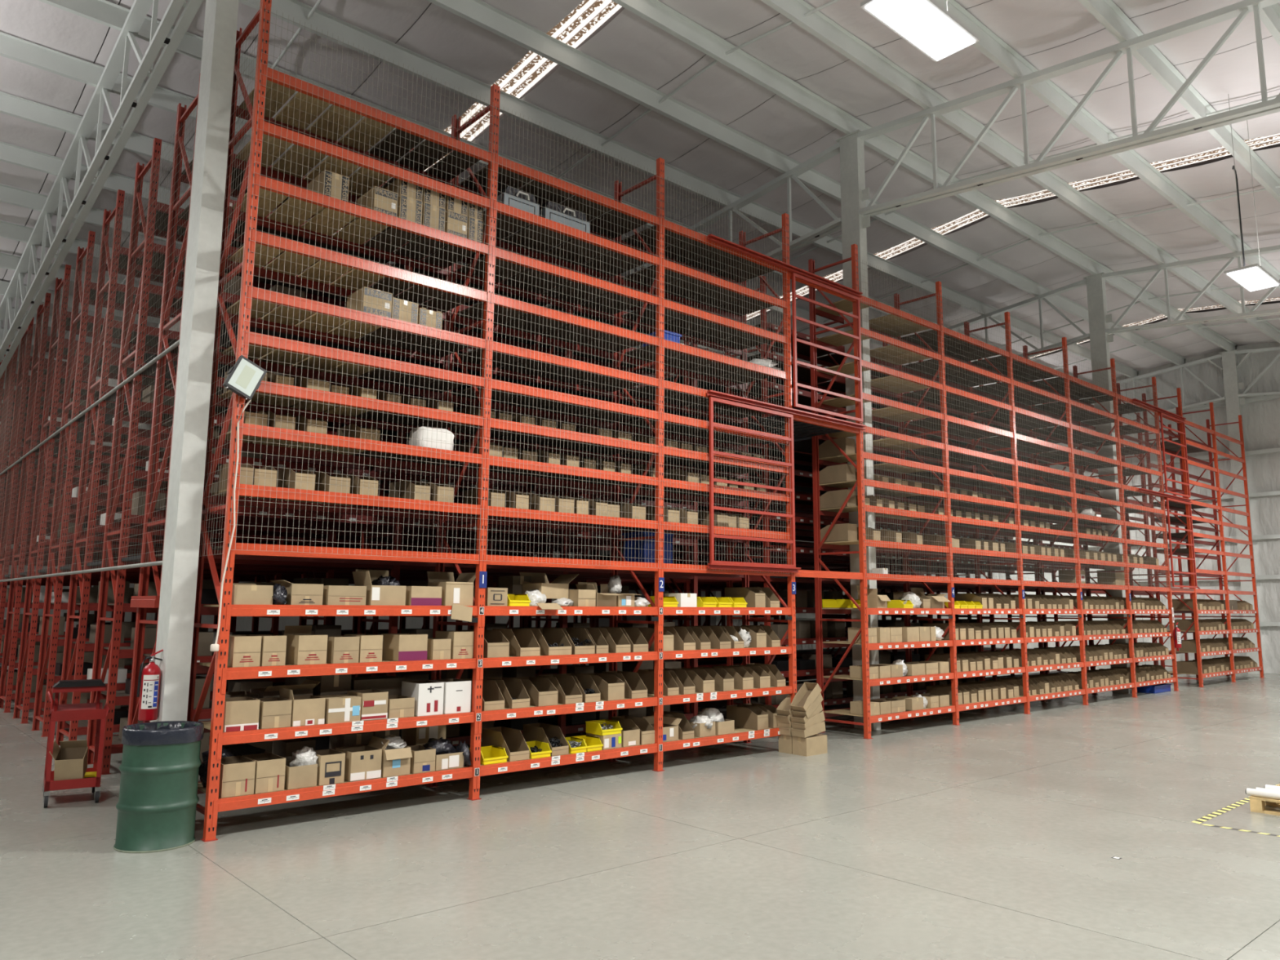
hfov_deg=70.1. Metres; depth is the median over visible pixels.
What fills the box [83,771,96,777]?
packet
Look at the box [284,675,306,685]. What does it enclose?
box
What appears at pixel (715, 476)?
bin
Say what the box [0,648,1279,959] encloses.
floor
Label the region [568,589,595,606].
cardboard box
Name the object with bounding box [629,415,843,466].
walkway grating
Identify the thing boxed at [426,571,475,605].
cardboard box
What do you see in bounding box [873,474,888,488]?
bin
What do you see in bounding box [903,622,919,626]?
box
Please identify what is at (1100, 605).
bin
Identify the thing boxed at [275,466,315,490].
cardboard box
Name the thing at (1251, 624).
bin
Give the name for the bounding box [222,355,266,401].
floodlight
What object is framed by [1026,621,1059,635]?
bin
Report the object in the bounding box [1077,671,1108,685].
bin
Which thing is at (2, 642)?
box
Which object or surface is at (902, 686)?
box
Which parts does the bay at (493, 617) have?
post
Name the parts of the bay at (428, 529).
post, post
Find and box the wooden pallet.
[1248,783,1279,815]
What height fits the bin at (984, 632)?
0.270 m
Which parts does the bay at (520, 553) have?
post, post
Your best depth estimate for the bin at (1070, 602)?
18.68 m
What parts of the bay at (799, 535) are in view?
post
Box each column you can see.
[150,0,239,722]
[835,129,880,730]
[1009,537,1021,648]
[1083,271,1132,693]
[1208,349,1263,674]
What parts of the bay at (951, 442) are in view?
post, post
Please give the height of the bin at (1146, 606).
0.280 m
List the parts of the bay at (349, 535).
post, post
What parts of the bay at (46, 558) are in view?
post, post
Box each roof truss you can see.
[0,0,203,378]
[621,142,841,311]
[857,0,1279,216]
[908,279,1089,391]
[993,354,1225,436]
[1102,244,1279,333]
[1235,346,1279,397]
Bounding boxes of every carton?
[307,169,349,214]
[346,286,392,321]
[355,186,397,232]
[376,297,418,329]
[381,194,422,231]
[384,178,422,200]
[407,306,442,336]
[408,202,445,242]
[422,187,445,208]
[437,209,467,250]
[444,195,467,215]
[466,203,483,221]
[466,216,483,243]
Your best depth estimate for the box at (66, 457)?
15.73 m
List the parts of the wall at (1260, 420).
insulation panel, insulation panel, insulation panel, insulation panel, insulation panel, insulation panel, insulation panel, insulation panel, insulation panel, insulation panel, insulation panel, insulation panel, insulation panel, insulation panel, insulation panel, insulation panel, insulation panel, insulation panel, insulation panel, insulation panel, insulation panel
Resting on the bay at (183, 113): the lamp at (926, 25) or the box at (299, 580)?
the box at (299, 580)
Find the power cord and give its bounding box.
[214,400,251,644]
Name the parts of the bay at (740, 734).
post, post, bay number plate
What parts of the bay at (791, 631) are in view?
post, post, bay number plate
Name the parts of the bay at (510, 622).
post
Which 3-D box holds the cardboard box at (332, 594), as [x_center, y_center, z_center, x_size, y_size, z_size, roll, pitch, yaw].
[-2.862,1.100,8.688,0.370,0.180,0.362,7,-10,-41]
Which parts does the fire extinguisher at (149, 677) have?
handle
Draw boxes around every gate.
[709,396,795,567]
[791,272,862,422]
[1160,412,1190,497]
[1165,497,1197,587]
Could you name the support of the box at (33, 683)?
on the bay at (10, 644)
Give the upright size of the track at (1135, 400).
0.070 m
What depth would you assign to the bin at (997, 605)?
16.77 m
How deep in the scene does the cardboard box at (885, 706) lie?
14.05 m
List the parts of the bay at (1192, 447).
post, post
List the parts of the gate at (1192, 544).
rail, rail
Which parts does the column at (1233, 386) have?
gusset plate, gusset plate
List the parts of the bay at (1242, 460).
post, post, post, post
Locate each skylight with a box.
[339,0,622,230]
[680,208,988,344]
[995,133,1279,207]
[1029,315,1166,358]
[1177,297,1279,311]
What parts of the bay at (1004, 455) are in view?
post, post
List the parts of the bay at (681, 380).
post, post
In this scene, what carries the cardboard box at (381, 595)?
on the bay at (214, 804)
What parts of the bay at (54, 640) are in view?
post, post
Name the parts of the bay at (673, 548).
post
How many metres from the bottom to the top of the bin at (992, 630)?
0.270 m
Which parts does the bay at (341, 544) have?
post, post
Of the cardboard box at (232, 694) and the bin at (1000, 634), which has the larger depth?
the bin at (1000, 634)
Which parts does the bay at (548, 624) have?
post, post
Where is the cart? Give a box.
[42,685,109,808]
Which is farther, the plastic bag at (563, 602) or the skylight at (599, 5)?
the skylight at (599, 5)
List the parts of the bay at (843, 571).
post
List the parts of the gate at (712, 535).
rail, rail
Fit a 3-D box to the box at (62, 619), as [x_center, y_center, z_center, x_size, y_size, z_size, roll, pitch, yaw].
[-9.865,2.444,15.299,0.300,0.300,0.400,7,-10,-41]
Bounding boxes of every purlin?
[0,31,996,383]
[0,91,834,355]
[0,141,964,417]
[0,183,821,393]
[0,220,112,258]
[0,252,139,287]
[0,280,159,324]
[1,328,41,345]
[4,348,66,361]
[4,368,37,377]
[8,307,60,327]
[37,0,1093,384]
[239,0,1138,377]
[426,0,1186,364]
[611,0,1237,351]
[760,0,1279,343]
[934,0,1279,288]
[1078,0,1279,203]
[1259,3,1279,45]
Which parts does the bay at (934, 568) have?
post, post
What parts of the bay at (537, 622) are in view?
post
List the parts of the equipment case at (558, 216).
lid, handle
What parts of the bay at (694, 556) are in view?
post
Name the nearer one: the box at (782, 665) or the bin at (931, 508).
the box at (782, 665)
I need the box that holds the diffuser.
[1226,266,1278,291]
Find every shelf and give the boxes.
[44,768,100,791]
[52,685,106,693]
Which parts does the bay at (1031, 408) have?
post, post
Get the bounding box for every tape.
[1191,783,1279,823]
[1204,824,1279,836]
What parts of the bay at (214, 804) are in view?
foot plate, post, post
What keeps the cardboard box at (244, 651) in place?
on the bay at (214, 804)
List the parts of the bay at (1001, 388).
post, post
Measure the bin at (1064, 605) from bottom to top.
0.280 m
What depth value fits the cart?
8.95 m
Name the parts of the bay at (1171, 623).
post, post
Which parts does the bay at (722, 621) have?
post, post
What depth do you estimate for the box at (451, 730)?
11.27 m
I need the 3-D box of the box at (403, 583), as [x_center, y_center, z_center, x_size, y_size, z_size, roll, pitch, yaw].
[-2.801,1.404,11.331,0.300,0.300,0.400,7,-10,-41]
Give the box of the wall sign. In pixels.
[1171,607,1174,622]
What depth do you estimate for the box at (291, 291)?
10.46 m
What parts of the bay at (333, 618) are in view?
post, post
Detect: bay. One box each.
[0,292,162,712]
[0,316,146,689]
[0,344,124,655]
[0,354,98,622]
[0,403,91,670]
[12,264,163,724]
[31,231,234,737]
[55,189,278,745]
[86,137,335,774]
[127,72,405,763]
[186,0,494,842]
[200,578,293,633]
[213,576,368,635]
[251,464,427,682]
[298,263,490,679]
[312,582,443,632]
[351,581,493,635]
[355,148,564,746]
[399,497,549,674]
[422,585,497,631]
[425,84,662,800]
[455,304,610,677]
[467,582,498,630]
[496,528,576,628]
[520,526,608,668]
[524,269,693,737]
[535,528,648,665]
[573,530,670,664]
[580,549,686,665]
[589,374,707,662]
[606,157,795,771]
[622,542,723,621]
[650,547,734,626]
[652,341,775,713]
[653,342,766,715]
[678,347,783,660]
[697,537,780,626]
[724,275,853,708]
[738,213,865,742]
[748,350,850,688]
[753,382,848,682]
[808,244,957,738]
[815,318,929,710]
[817,365,913,682]
[821,548,904,673]
[877,552,947,651]
[880,417,968,653]
[882,342,991,688]
[893,280,1028,725]
[935,532,1018,651]
[949,358,1043,679]
[964,311,1087,714]
[996,381,1086,675]
[1022,337,1136,705]
[1042,400,1105,671]
[1072,358,1177,697]
[1073,435,1151,670]
[1115,376,1195,691]
[1124,413,1188,666]
[1142,387,1235,687]
[1175,402,1263,682]
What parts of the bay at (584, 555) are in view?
post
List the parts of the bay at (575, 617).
post, post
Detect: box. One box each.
[0,640,20,653]
[5,587,15,602]
[5,671,26,685]
[11,613,31,629]
[17,644,39,662]
[19,622,39,631]
[21,586,32,602]
[22,674,36,693]
[31,592,44,602]
[36,535,50,542]
[37,615,42,622]
[38,616,65,635]
[41,684,59,701]
[45,652,63,667]
[48,416,71,422]
[48,739,88,780]
[50,591,69,602]
[54,662,92,675]
[57,522,75,535]
[57,645,74,661]
[58,692,88,704]
[63,613,79,621]
[64,448,91,461]
[64,621,79,631]
[69,387,86,405]
[71,486,88,497]
[72,626,90,638]
[74,613,95,624]
[75,586,97,603]
[75,651,93,666]
[82,523,98,528]
[86,667,127,683]
[88,624,124,643]
[89,440,121,446]
[92,622,111,624]
[95,376,117,386]
[96,707,128,724]
[97,581,129,603]
[99,512,121,524]
[99,699,120,708]
[101,654,124,668]
[106,466,137,488]
[110,621,135,637]
[111,417,150,430]
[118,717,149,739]
[124,657,133,665]
[124,679,131,693]
[128,350,157,363]
[128,587,133,603]
[130,491,166,515]
[130,626,156,648]
[133,583,157,595]
[142,385,174,405]
[145,458,168,472]
[145,624,156,627]
[158,317,180,332]
[193,675,210,708]
[195,674,213,691]
[197,631,213,656]
[198,718,211,721]
[199,626,208,631]
[200,588,218,604]
[200,732,209,761]
[202,579,220,588]
[208,482,224,505]
[211,426,219,453]
[212,631,232,644]
[214,405,222,413]
[217,364,232,377]
[218,755,255,798]
[219,582,273,604]
[222,448,262,458]
[222,696,260,732]
[223,273,241,295]
[225,691,258,698]
[226,635,262,666]
[226,678,257,688]
[227,679,272,692]
[231,632,273,635]
[238,582,275,586]
[241,752,285,793]
[242,740,272,753]
[249,679,320,697]
[254,634,286,666]
[256,697,292,728]
[268,284,305,297]
[270,580,323,604]
[271,737,315,760]
[278,687,325,726]
[281,630,314,635]
[283,625,327,664]
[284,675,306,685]
[284,760,317,789]
[293,577,320,584]
[302,624,341,635]
[306,674,351,696]
[306,735,329,750]
[314,748,345,785]
[318,693,361,724]
[320,577,349,586]
[322,585,366,604]
[326,635,359,663]
[328,731,373,750]
[335,744,382,781]
[344,634,382,662]
[346,688,388,720]
[351,569,406,605]
[351,675,404,695]
[367,736,412,777]
[369,728,399,738]
[382,633,427,661]
[386,694,414,718]
[399,580,428,586]
[399,728,401,738]
[400,628,432,637]
[401,680,444,715]
[401,724,446,746]
[405,586,441,605]
[407,744,435,773]
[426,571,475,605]
[426,637,451,659]
[429,678,471,714]
[430,668,467,679]
[435,631,473,658]
[435,751,463,770]
[445,723,459,737]
[459,711,493,734]
[467,666,502,679]
[470,622,506,630]
[473,587,507,605]
[494,716,537,730]
[497,575,531,594]
[502,665,535,677]
[519,572,578,599]
[554,711,595,724]
[555,622,590,627]
[557,664,594,674]
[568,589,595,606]
[575,582,622,606]
[586,733,621,749]
[588,661,622,673]
[595,709,617,719]
[596,585,628,593]
[600,583,640,606]
[617,622,648,627]
[617,706,646,717]
[621,726,639,746]
[622,660,653,672]
[642,715,681,742]
[646,704,670,715]
[648,622,675,627]
[653,660,680,668]
[664,593,696,607]
[687,720,715,737]
[715,719,734,734]
[757,693,789,704]
[759,659,788,671]
[760,624,788,639]
[778,590,807,607]
[778,734,792,754]
[779,597,787,607]
[781,620,810,638]
[782,658,815,670]
[785,682,803,693]
[792,733,827,756]
[802,653,831,668]
[807,590,823,607]
[809,620,827,637]
[814,680,843,698]
[823,591,842,599]
[823,689,826,699]
[826,621,845,637]
[831,656,852,667]
[845,648,852,657]
[847,621,851,633]
[848,626,876,643]
[849,665,878,679]
[849,700,879,715]
[856,585,890,608]
[860,626,890,642]
[862,699,891,714]
[869,664,890,678]
[872,568,888,573]
[872,697,905,713]
[876,663,902,677]
[877,619,904,626]
[878,650,890,664]
[879,684,893,693]
[881,626,902,642]
[883,592,893,601]
[890,653,906,663]
[892,696,923,710]
[893,676,906,691]
[900,626,929,641]
[902,626,919,641]
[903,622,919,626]
[903,662,924,675]
[907,661,937,674]
[910,587,950,608]
[911,694,938,707]
[912,681,925,689]
[918,620,943,626]
[918,626,936,640]
[918,646,943,660]
[920,693,949,706]
[921,660,949,673]
[925,679,946,686]
[943,645,958,653]
[945,618,969,622]
[946,678,962,684]
[962,676,974,682]
[963,618,982,622]
[974,676,979,681]
[1057,569,1085,583]
[1097,569,1124,585]
[1216,600,1237,609]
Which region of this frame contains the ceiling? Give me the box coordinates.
[0,0,1279,447]
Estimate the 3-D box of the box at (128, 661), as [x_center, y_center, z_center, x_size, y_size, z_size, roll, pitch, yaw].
[-9.046,3.127,16.064,0.340,0.240,0.400,7,-10,-41]
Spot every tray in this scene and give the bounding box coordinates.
[48,702,109,721]
[53,679,106,687]
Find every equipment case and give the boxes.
[484,186,539,231]
[538,200,590,238]
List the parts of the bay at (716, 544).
post, post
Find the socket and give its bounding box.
[209,644,219,651]
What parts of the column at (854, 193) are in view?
cap plate, gusset plate, gusset plate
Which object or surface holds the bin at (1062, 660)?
on the bay at (1001, 388)
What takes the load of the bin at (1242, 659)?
on the bay at (1242, 460)
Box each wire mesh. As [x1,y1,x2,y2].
[0,334,26,579]
[0,358,11,470]
[2,313,42,579]
[17,284,62,577]
[35,253,86,575]
[57,217,115,573]
[84,167,151,569]
[118,106,197,564]
[163,16,260,556]
[228,8,495,560]
[482,103,662,568]
[660,177,791,573]
[856,258,952,581]
[940,293,1022,583]
[1009,324,1079,586]
[1066,349,1128,588]
[1115,369,1170,590]
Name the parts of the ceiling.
insulation panel, insulation panel, insulation panel, insulation panel, insulation panel, insulation panel, insulation panel, insulation panel, insulation panel, insulation panel, insulation panel, insulation panel, insulation panel, insulation panel, insulation panel, insulation panel, insulation panel, insulation panel, insulation panel, insulation panel, insulation panel, insulation panel, insulation panel, insulation panel, insulation panel, insulation panel, insulation panel, insulation panel, insulation panel, insulation panel, insulation panel, insulation panel, insulation panel, insulation panel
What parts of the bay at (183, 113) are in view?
post, post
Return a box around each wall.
[2,466,590,631]
[598,342,1279,673]
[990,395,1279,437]
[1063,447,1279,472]
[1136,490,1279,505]
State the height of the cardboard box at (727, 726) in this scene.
0.160 m
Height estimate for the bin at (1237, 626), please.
0.280 m
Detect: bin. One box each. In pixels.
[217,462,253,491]
[223,370,267,392]
[226,410,267,431]
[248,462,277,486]
[261,371,293,398]
[264,410,295,430]
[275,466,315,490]
[293,375,329,391]
[294,414,327,434]
[313,471,351,493]
[328,384,349,395]
[337,423,380,440]
[346,473,378,496]
[348,384,377,399]
[376,390,401,403]
[389,480,431,500]
[400,394,426,407]
[423,480,453,502]
[424,397,453,411]
[453,405,494,429]
[458,440,502,462]
[460,630,509,657]
[462,678,504,711]
[464,488,505,506]
[468,745,508,764]
[481,726,529,761]
[484,676,529,708]
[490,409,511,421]
[492,628,540,656]
[500,489,528,509]
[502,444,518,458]
[506,594,530,605]
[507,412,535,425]
[510,676,558,706]
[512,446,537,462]
[523,722,568,755]
[524,492,555,511]
[525,740,551,758]
[526,627,572,655]
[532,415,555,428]
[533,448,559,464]
[536,674,582,704]
[546,493,574,513]
[547,627,595,654]
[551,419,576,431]
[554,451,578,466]
[557,673,600,702]
[564,737,587,753]
[567,495,588,515]
[571,734,603,751]
[574,454,595,469]
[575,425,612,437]
[578,627,608,653]
[578,672,624,700]
[582,497,608,516]
[585,719,622,735]
[590,626,631,653]
[591,457,614,471]
[601,671,647,698]
[604,500,619,517]
[605,626,648,652]
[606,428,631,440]
[608,459,631,474]
[611,715,654,744]
[613,501,645,519]
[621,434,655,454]
[624,464,654,484]
[637,669,679,695]
[638,627,673,650]
[645,505,679,522]
[646,595,678,606]
[652,711,693,739]
[653,626,695,650]
[653,668,695,694]
[654,436,677,448]
[663,468,699,483]
[671,439,693,450]
[672,626,711,649]
[674,506,697,524]
[674,667,715,693]
[686,442,707,453]
[693,626,731,648]
[693,666,733,691]
[696,510,728,527]
[696,596,716,607]
[697,472,709,484]
[701,444,719,454]
[704,472,727,486]
[709,625,743,648]
[711,666,753,689]
[713,596,732,607]
[714,447,734,457]
[722,475,737,488]
[724,512,736,528]
[724,586,765,607]
[726,704,768,729]
[728,448,751,460]
[728,597,746,607]
[728,664,770,688]
[729,513,749,528]
[732,476,754,489]
[733,626,766,647]
[739,586,779,607]
[741,625,780,646]
[742,702,777,728]
[745,451,763,461]
[746,662,785,686]
[749,480,765,491]
[775,702,791,723]
[776,692,796,716]
[777,720,791,728]
[777,726,791,735]
[790,682,822,712]
[790,702,822,724]
[791,693,822,718]
[791,711,825,730]
[791,720,825,737]
[818,437,854,457]
[818,463,855,484]
[819,488,856,509]
[820,523,857,542]
[822,599,838,607]
[836,599,860,608]
[856,495,870,506]
[857,527,879,540]
[866,494,882,506]
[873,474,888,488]
[874,497,894,513]
[875,475,901,489]
[877,528,902,542]
[887,600,913,608]
[888,498,904,510]
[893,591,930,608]
[897,500,916,511]
[898,531,922,544]
[901,480,907,485]
[902,479,921,488]
[911,502,924,512]
[917,482,939,496]
[922,504,943,515]
[922,533,954,546]
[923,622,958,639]
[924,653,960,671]
[926,685,962,704]
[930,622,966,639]
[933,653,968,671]
[933,684,969,703]
[938,506,952,515]
[941,485,956,493]
[942,622,974,639]
[942,684,977,702]
[944,600,959,608]
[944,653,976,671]
[948,653,982,670]
[950,507,961,517]
[950,683,984,702]
[951,487,967,495]
[951,537,959,547]
[954,508,971,518]
[954,593,986,608]
[955,537,981,549]
[955,622,981,639]
[956,600,968,608]
[958,652,990,669]
[959,682,991,701]
[960,488,977,497]
[964,509,980,519]
[964,600,975,608]
[964,652,998,669]
[965,681,998,699]
[968,622,989,639]
[971,600,982,608]
[971,651,1003,668]
[972,537,988,550]
[972,680,1006,698]
[973,511,988,520]
[977,593,993,608]
[977,651,1012,667]
[978,492,991,499]
[978,622,996,638]
[978,680,1013,697]
[981,538,998,551]
[982,512,998,521]
[983,593,1001,608]
[984,680,1018,697]
[986,622,1004,638]
[986,622,1017,637]
[988,650,1018,667]
[989,494,1005,501]
[991,540,1004,551]
[991,593,1008,608]
[994,622,1009,638]
[994,622,1027,637]
[995,514,1013,524]
[995,649,1029,666]
[996,678,1030,695]
[999,594,1015,608]
[1000,541,1016,552]
[1003,677,1036,694]
[1005,498,1030,505]
[1005,594,1026,608]
[1009,649,1035,666]
[1010,516,1028,525]
[1013,676,1044,693]
[1014,542,1027,553]
[1015,648,1048,664]
[1016,594,1031,608]
[1017,594,1044,608]
[1017,622,1034,636]
[1017,676,1048,693]
[1021,543,1035,554]
[1023,499,1039,506]
[1023,518,1035,526]
[1024,595,1039,608]
[1025,622,1040,636]
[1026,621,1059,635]
[1026,648,1053,664]
[1026,649,1041,665]
[1028,543,1045,555]
[1028,675,1055,692]
[1029,519,1044,528]
[1029,675,1061,692]
[1030,622,1046,636]
[1033,648,1066,663]
[1034,594,1051,608]
[1036,544,1051,555]
[1036,622,1052,636]
[1037,502,1053,509]
[1037,674,1067,691]
[1039,647,1071,662]
[1040,520,1049,528]
[1040,674,1072,690]
[1042,595,1057,608]
[1043,545,1058,556]
[1044,648,1060,663]
[1047,595,1062,608]
[1047,673,1079,689]
[1048,621,1070,635]
[1049,524,1072,532]
[1049,622,1064,635]
[1050,503,1066,511]
[1050,546,1064,556]
[1051,647,1076,662]
[1052,595,1068,608]
[1054,646,1080,661]
[1057,672,1088,688]
[1059,505,1071,512]
[1059,547,1074,557]
[1059,595,1073,608]
[1060,621,1085,635]
[1061,622,1075,635]
[1064,595,1083,608]
[1067,620,1096,635]
[1067,645,1097,660]
[1067,646,1093,661]
[1067,671,1098,687]
[1067,672,1093,688]
[1069,620,1100,634]
[1072,645,1102,660]
[1073,549,1089,559]
[1073,595,1088,608]
[1075,621,1090,635]
[1077,525,1090,533]
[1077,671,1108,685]
[1081,549,1097,559]
[1082,595,1093,608]
[1083,620,1106,634]
[1084,526,1096,534]
[1084,595,1098,608]
[1085,645,1107,659]
[1086,645,1112,659]
[1086,670,1113,684]
[1086,671,1104,686]
[1087,644,1117,658]
[1088,620,1111,634]
[1089,527,1102,535]
[1089,550,1105,560]
[1089,595,1104,608]
[1090,669,1119,684]
[1094,595,1109,608]
[1095,528,1108,536]
[1095,669,1123,684]
[1097,551,1111,561]
[1097,620,1115,634]
[1097,644,1127,657]
[1098,668,1128,683]
[1100,596,1113,608]
[1102,644,1121,658]
[1104,596,1119,608]
[1105,644,1134,657]
[1106,551,1116,561]
[1106,620,1119,633]
[1107,668,1136,682]
[1109,596,1124,608]
[1110,620,1125,633]
[1111,552,1123,562]
[1111,667,1141,681]
[1114,596,1132,608]
[1115,620,1133,633]
[1115,666,1145,680]
[1123,597,1136,609]
[1124,620,1137,633]
[1124,643,1147,656]
[1124,644,1143,657]
[1126,644,1139,657]
[1127,553,1137,563]
[1128,666,1149,680]
[1131,597,1145,609]
[1131,598,1140,609]
[1132,619,1159,632]
[1132,620,1142,632]
[1133,554,1143,564]
[1133,620,1146,632]
[1133,642,1155,655]
[1135,642,1160,655]
[1135,665,1162,679]
[1135,666,1154,679]
[1136,666,1159,679]
[1137,597,1149,609]
[1137,643,1152,656]
[1138,619,1163,631]
[1139,620,1151,632]
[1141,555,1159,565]
[1142,597,1153,609]
[1142,664,1170,678]
[1144,597,1157,609]
[1144,620,1155,632]
[1145,665,1167,678]
[1146,619,1166,631]
[1146,642,1164,655]
[1148,597,1161,609]
[1152,597,1165,609]
[1155,642,1168,654]
[1172,599,1198,609]
[1173,619,1195,631]
[1175,640,1201,652]
[1176,661,1198,673]
[1181,640,1205,652]
[1182,660,1207,673]
[1186,660,1212,672]
[1187,618,1213,630]
[1187,639,1214,651]
[1188,660,1215,671]
[1190,599,1203,609]
[1190,618,1216,630]
[1190,619,1204,631]
[1192,659,1219,671]
[1195,639,1218,650]
[1196,599,1206,609]
[1198,599,1211,609]
[1198,619,1208,630]
[1200,640,1209,651]
[1201,658,1228,671]
[1202,638,1226,649]
[1203,599,1214,609]
[1205,618,1231,629]
[1206,599,1219,609]
[1206,638,1229,649]
[1206,659,1224,671]
[1208,619,1221,630]
[1208,639,1222,650]
[1212,600,1224,609]
[1212,657,1239,669]
[1213,619,1225,630]
[1214,658,1231,669]
[1217,657,1242,668]
[1222,637,1248,648]
[1223,618,1235,629]
[1223,638,1241,648]
[1224,657,1246,668]
[1225,639,1236,648]
[1225,656,1249,667]
[1229,600,1244,609]
[1231,618,1243,629]
[1231,619,1239,629]
[1232,636,1254,647]
[1233,638,1244,648]
[1234,655,1257,666]
[1234,656,1253,667]
[1235,618,1246,629]
[1237,600,1248,609]
[1238,618,1250,628]
[1240,638,1252,648]
[1241,600,1253,609]
[1243,618,1253,628]
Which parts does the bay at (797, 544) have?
post, post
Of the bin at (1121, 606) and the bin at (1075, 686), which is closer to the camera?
the bin at (1075, 686)
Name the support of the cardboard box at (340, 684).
on the bay at (214, 804)
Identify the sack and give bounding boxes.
[408,426,454,450]
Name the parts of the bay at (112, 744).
post, post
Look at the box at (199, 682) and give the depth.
9.48 m
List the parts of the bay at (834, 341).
post, post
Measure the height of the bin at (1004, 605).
0.280 m
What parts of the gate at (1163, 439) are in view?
rail, rail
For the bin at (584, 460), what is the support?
on the bay at (585, 566)
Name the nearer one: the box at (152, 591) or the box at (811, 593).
the box at (152, 591)
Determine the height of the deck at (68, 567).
0.040 m
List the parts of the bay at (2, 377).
post, post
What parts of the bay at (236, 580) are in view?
post, post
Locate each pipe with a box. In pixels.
[0,339,179,475]
[0,560,162,582]
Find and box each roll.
[1245,787,1279,799]
[1254,787,1279,792]
[1264,784,1279,790]
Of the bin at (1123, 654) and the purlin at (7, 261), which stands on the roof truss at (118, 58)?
the purlin at (7, 261)
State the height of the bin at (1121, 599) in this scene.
0.280 m
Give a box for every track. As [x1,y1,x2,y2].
[706,390,866,430]
[707,233,862,297]
[707,563,800,573]
[1132,398,1186,421]
[1138,488,1192,502]
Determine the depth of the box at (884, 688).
17.38 m
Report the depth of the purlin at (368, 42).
15.65 m
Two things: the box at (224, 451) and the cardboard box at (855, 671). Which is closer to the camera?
the box at (224, 451)
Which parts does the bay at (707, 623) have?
post, post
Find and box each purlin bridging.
[85,0,322,337]
[555,59,717,178]
[725,0,839,54]
[746,208,898,281]
[753,238,1031,349]
[949,94,1277,184]
[996,301,1140,347]
[1038,185,1279,235]
[1053,328,1191,369]
[1148,285,1239,299]
[1197,317,1279,328]
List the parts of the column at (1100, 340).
cap plate, gusset plate, gusset plate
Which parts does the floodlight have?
glass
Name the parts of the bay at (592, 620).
post, post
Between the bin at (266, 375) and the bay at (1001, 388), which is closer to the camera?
the bin at (266, 375)
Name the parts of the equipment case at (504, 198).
lid, handle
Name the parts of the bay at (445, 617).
post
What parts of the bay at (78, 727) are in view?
post, post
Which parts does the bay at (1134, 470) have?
post, post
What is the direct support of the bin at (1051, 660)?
on the bay at (1001, 388)
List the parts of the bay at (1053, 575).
post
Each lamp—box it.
[860,0,979,62]
[1223,93,1279,291]
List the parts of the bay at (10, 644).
post, post, post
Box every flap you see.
[450,604,472,622]
[536,603,563,609]
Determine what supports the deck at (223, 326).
attached to the bay at (585, 566)
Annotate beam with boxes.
[129,595,159,608]
[710,614,1279,626]
[1023,574,1279,582]
[1060,534,1279,546]
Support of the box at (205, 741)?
on the bay at (183, 113)
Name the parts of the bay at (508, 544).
post, post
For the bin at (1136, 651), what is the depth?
20.62 m
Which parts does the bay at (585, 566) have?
post, level number plate, level number plate, level number plate, level number plate, bay number plate, post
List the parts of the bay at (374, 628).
post, post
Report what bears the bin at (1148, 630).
on the bay at (1134, 470)
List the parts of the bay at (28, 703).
post, post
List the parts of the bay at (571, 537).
post, post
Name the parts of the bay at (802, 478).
post, post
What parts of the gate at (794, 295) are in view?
rail, rail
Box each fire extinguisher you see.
[136,648,163,722]
[1173,622,1181,650]
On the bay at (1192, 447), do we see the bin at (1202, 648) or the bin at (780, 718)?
the bin at (1202, 648)
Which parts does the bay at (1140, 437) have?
post, post, post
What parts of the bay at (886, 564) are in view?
post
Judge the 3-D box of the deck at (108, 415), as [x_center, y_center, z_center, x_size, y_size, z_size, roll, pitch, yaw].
[-5.473,-0.616,15.985,7.530,0.040,0.990,7,-10,-41]
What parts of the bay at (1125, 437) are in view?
post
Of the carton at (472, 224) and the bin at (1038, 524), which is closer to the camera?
the carton at (472, 224)
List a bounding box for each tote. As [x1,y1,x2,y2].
[622,531,674,564]
[641,329,681,346]
[1137,683,1171,693]
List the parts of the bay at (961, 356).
post, post, bay number plate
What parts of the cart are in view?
leg, leg, push handle, post, leg, post, leg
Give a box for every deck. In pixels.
[17,457,44,465]
[34,443,66,453]
[37,568,47,573]
[52,428,123,444]
[59,564,71,569]
[74,408,151,425]
[86,560,102,566]
[103,385,523,449]
[121,555,141,561]
[138,355,577,428]
[219,320,736,425]
[663,468,920,505]
[768,436,1098,497]
[769,462,823,471]
[769,575,814,579]
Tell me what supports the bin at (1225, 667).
on the bay at (1192, 447)
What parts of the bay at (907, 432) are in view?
post, post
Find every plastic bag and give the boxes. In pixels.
[198,743,265,787]
[271,583,287,604]
[289,746,318,767]
[371,574,400,586]
[381,734,406,750]
[422,737,456,755]
[455,740,471,767]
[519,589,546,606]
[551,597,573,606]
[607,574,622,593]
[634,596,650,606]
[689,714,712,729]
[697,707,724,721]
[730,635,737,641]
[737,626,751,647]
[748,358,780,369]
[891,659,907,675]
[897,591,921,608]
[912,693,927,708]
[928,626,944,640]
[1078,506,1095,515]
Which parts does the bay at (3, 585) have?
post, post, post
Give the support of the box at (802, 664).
on the bay at (802, 478)
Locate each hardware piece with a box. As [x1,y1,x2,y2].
[529,745,542,752]
[546,642,564,647]
[547,737,560,747]
[568,740,582,747]
[570,636,591,646]
[583,688,595,693]
[600,722,613,729]
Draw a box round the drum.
[113,720,204,853]
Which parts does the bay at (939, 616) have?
post, post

